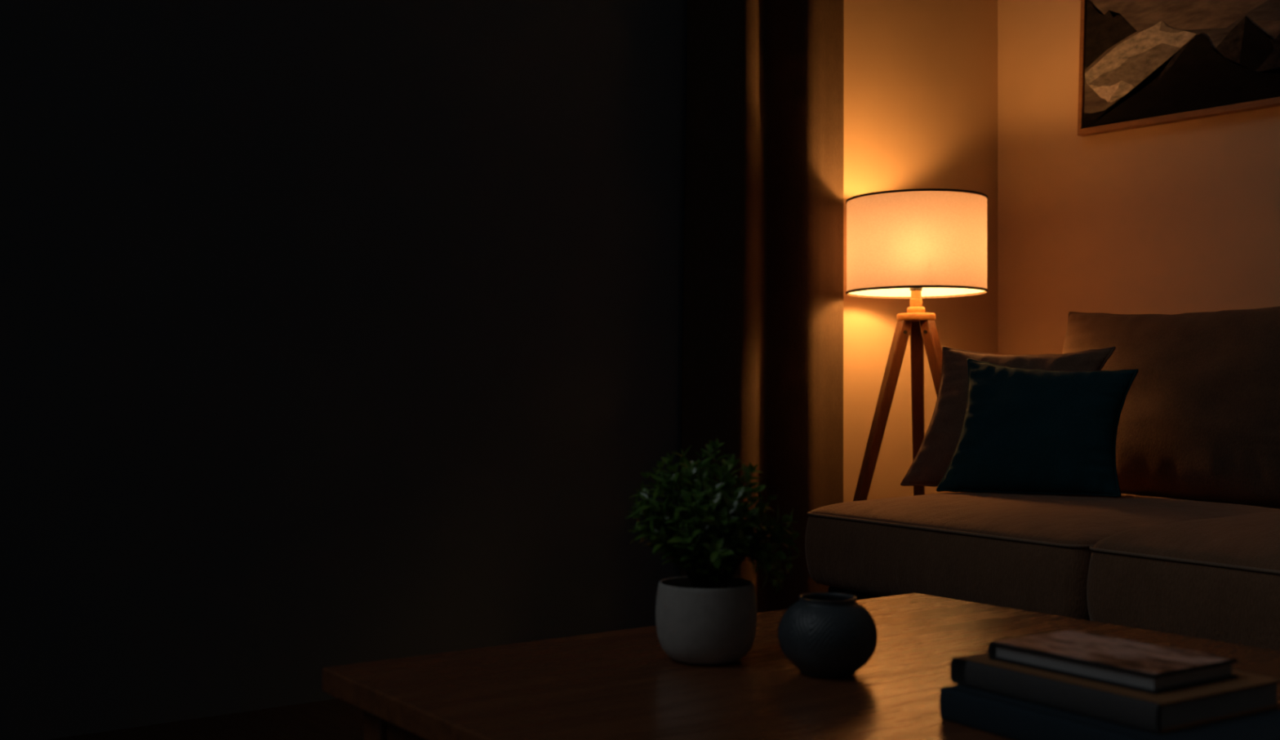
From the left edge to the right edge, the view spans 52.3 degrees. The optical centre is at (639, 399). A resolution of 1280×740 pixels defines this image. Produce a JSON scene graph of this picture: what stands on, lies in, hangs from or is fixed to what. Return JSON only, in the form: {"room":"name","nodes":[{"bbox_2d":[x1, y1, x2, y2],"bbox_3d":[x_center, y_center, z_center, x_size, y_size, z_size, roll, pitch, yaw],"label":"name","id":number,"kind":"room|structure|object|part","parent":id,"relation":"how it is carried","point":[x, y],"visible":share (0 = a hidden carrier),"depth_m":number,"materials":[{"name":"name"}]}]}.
{"room":"living room","nodes":[
{"label":"living room","id":0,"kind":"room"},
{"bbox_2d":[48,698,363,739],"bbox_3d":[-0.076,0.790,0.076,7.966,0.080,6.213,0,0,-36],"label":"floor","id":1,"kind":"structure","parent":0,"point":[336,719],"depth_m":2.97,"materials":[{"name":"brown wood"}]},
{"bbox_2d":[322,593,1279,739],"bbox_3d":[0.411,0.550,1.521,1.127,0.400,1.264,0,0,-36],"label":"coffee table","id":2,"kind":"object","parent":1,"relation":"on","point":[620,685],"visible":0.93,"depth_m":1.61,"materials":[{"name":"brown wood"}]},
{"bbox_3d":[-0.325,0.566,1.688,0.050,0.368,0.050,0,0,-36],"label":"leg","id":3,"kind":"part","parent":2,"relation":"part of","materials":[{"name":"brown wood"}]},
{"bbox_2d":[625,438,802,665],"bbox_3d":[0.089,0.201,1.762,0.231,0.298,0.193,0,0,-32],"label":"potted shrub","id":4,"kind":"object","parent":2,"relation":"on","point":[708,617],"visible":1,"depth_m":1.72,"materials":[{"name":"green plant"}]},
{"bbox_2d":[655,576,757,665],"bbox_3d":[0.089,0.298,1.755,0.137,0.104,0.137,0,0,0],"label":"pot","id":5,"kind":"object","parent":4,"relation":"attached to","point":[700,620],"depth_m":1.70,"materials":[{"name":"white ceramic"}]},
{"bbox_2d":[777,592,877,678],"bbox_3d":[0.240,0.301,1.666,0.126,0.098,0.126,0,0,-36],"label":"round vase","id":6,"kind":"object","parent":2,"relation":"on","point":[823,635],"visible":1,"depth_m":1.62,"materials":[{"name":"ceramic"}]},
{"bbox_2d":[939,684,1279,739],"bbox_3d":[0.507,0.332,1.343,0.226,0.036,0.325,0,0,-31],"label":"book","id":7,"kind":"object","parent":2,"relation":"on","point":[1007,717],"visible":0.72,"depth_m":1.30,"materials":[{"name":"paper"}]},
{"bbox_2d":[950,653,1279,734],"bbox_3d":[0.499,0.300,1.386,0.205,0.028,0.262,0,0,-32],"label":"book","id":8,"kind":"object","parent":7,"relation":"on","point":[1248,694],"visible":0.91,"depth_m":1.30,"materials":[{"name":"grey paper"}]},
{"bbox_2d":[987,630,1237,695],"bbox_3d":[0.498,0.276,1.386,0.137,0.020,0.210,0,0,-33],"label":"book","id":9,"kind":"object","parent":8,"relation":"on","point":[1154,669],"visible":1,"depth_m":1.35,"materials":[{"name":"brown paper"}]},
{"bbox_2d":[845,188,987,501],"bbox_3d":[0.829,0.060,4.139,0.551,1.376,0.551,0,0,0],"label":"floor lamp","id":10,"kind":"object","parent":1,"relation":"on","point":[915,245],"visible":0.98,"depth_m":3.95,"materials":[{"name":"fabric"}]},
{"bbox_3d":[0.702,0.246,4.056,0.300,1.004,0.041,0,0,-15],"label":"leg","id":11,"kind":"part","parent":10,"relation":"part of","materials":[{"name":"brown wood"}]},
{"bbox_3d":[0.868,-0.318,4.100,0.039,0.054,0.039,0,0,0],"label":"stem","id":12,"kind":"part","parent":10,"relation":"part of","materials":[{"name":"brown wood"}]},
{"bbox_2d":[909,288,922,290],"bbox_3d":[0.868,-0.376,4.100,0.039,0.068,0.039,0,0,0],"label":"bulb socket","id":13,"kind":"object","parent":10,"relation":"attached to","point":[910,289],"depth_m":4.08,"materials":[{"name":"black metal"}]},
{"bbox_3d":[0.868,-0.481,4.100,0.432,0.288,0.432,0,0,0],"label":"lamp shade","id":14,"kind":"part","parent":10,"relation":"part of","materials":[{"name":"fabric"}]},
{"bbox_3d":[0.868,-0.625,4.100,0.436,0.007,0.436,0,0,0],"label":"trim","id":15,"kind":"part","parent":10,"relation":"part of","materials":[{"name":"brown metal"}]},
{"bbox_3d":[0.868,-0.337,4.100,0.436,0.007,0.436,0,0,0],"label":"trim","id":16,"kind":"part","parent":10,"relation":"part of","materials":[{"name":"brown metal"}]},
{"bbox_3d":[0.913,0.246,4.266,0.041,1.004,0.300,0,0,15],"label":"leg","id":17,"kind":"part","parent":10,"relation":"part of","materials":[{"name":"brown wood"}]},
{"bbox_3d":[0.990,0.246,3.978,0.300,1.004,0.041,0,0,45],"label":"leg","id":18,"kind":"part","parent":10,"relation":"part of","materials":[{"name":"brown wood"}]},
{"bbox_2d":[804,306,1279,651],"bbox_3d":[1.405,0.240,2.927,1.190,1.021,1.938,0,0,-30],"label":"sofa","id":19,"kind":"object","parent":1,"relation":"on","point":[1189,546],"visible":0.8,"depth_m":3.12,"materials":[{"name":"brown fabric"}]},
{"bbox_2d":[900,346,1115,486],"bbox_3d":[1.014,0.045,3.614,0.560,0.398,0.177,0,0,26],"label":"throw pillow","id":20,"kind":"object","parent":19,"relation":"on","point":[934,456],"visible":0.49,"depth_m":3.64,"materials":[{"name":"brown fabric"}]},
{"bbox_2d":[936,358,1138,497],"bbox_3d":[1.038,0.066,3.419,0.472,0.359,0.207,0,0,34],"label":"throw pillow","id":21,"kind":"object","parent":19,"relation":"on","point":[1024,431],"visible":1,"depth_m":3.37,"materials":[{"name":"teal fabric"}]},
{"bbox_2d":[804,492,1279,621],"bbox_3d":[1.063,0.365,3.287,0.953,0.246,0.938,0,0,-30],"label":"seat cushion","id":22,"kind":"object","parent":19,"relation":"on","point":[1032,553],"depth_m":3.02,"materials":[{"name":"brown fabric"}]},
{"bbox_2d":[1062,306,1279,506],"bbox_3d":[1.502,0.003,3.514,0.286,0.538,1.014,0,0,-30],"label":"cushion","id":23,"kind":"object","parent":19,"relation":"on","point":[1199,420],"depth_m":3.40,"materials":[{"name":"brown fabric"}]},
{"bbox_2d":[1086,511,1279,651],"bbox_3d":[1.535,0.355,2.473,0.957,0.267,0.951,0,0,-30],"label":"seat cushion","id":24,"kind":"object","parent":19,"relation":"on","point":[1218,580],"depth_m":2.44,"materials":[{"name":"brown fabric"}]},
{"bbox_2d":[0,0,997,739],"bbox_3d":[-1.860,-0.850,2.546,7.966,3.200,0.120,0,0,-36],"label":"wall","id":25,"kind":"structure","parent":0,"point":[333,333],"depth_m":3.29,"materials":[{"name":"grey paint"}]},
{"bbox_2d":[679,0,844,613],"bbox_3d":[0.415,-0.631,4.008,0.637,2.738,0.146,0,0,-36],"label":"curtain","id":26,"kind":"object","parent":25,"relation":"hanging from","point":[762,377],"visible":0.78,"depth_m":4.01,"materials":[{"name":"brown fabric"}]},
{"bbox_2d":[997,0,1279,355],"bbox_3d":[3.139,-0.850,2.325,0.120,3.200,6.093,0,0,-36],"label":"wall","id":27,"kind":"structure","parent":0,"point":[1180,217],"depth_m":4.40,"materials":[{"name":"beige paint"}]},
{"bbox_2d":[1077,0,1279,136],"bbox_3d":[1.841,-1.266,3.988,0.035,0.799,1.151,0,0,-36],"label":"framed picture","id":28,"kind":"object","parent":27,"relation":"attached to","point":[1143,63],"visible":1,"depth_m":4.17,"materials":[{"name":"brown wood"}]}
]}

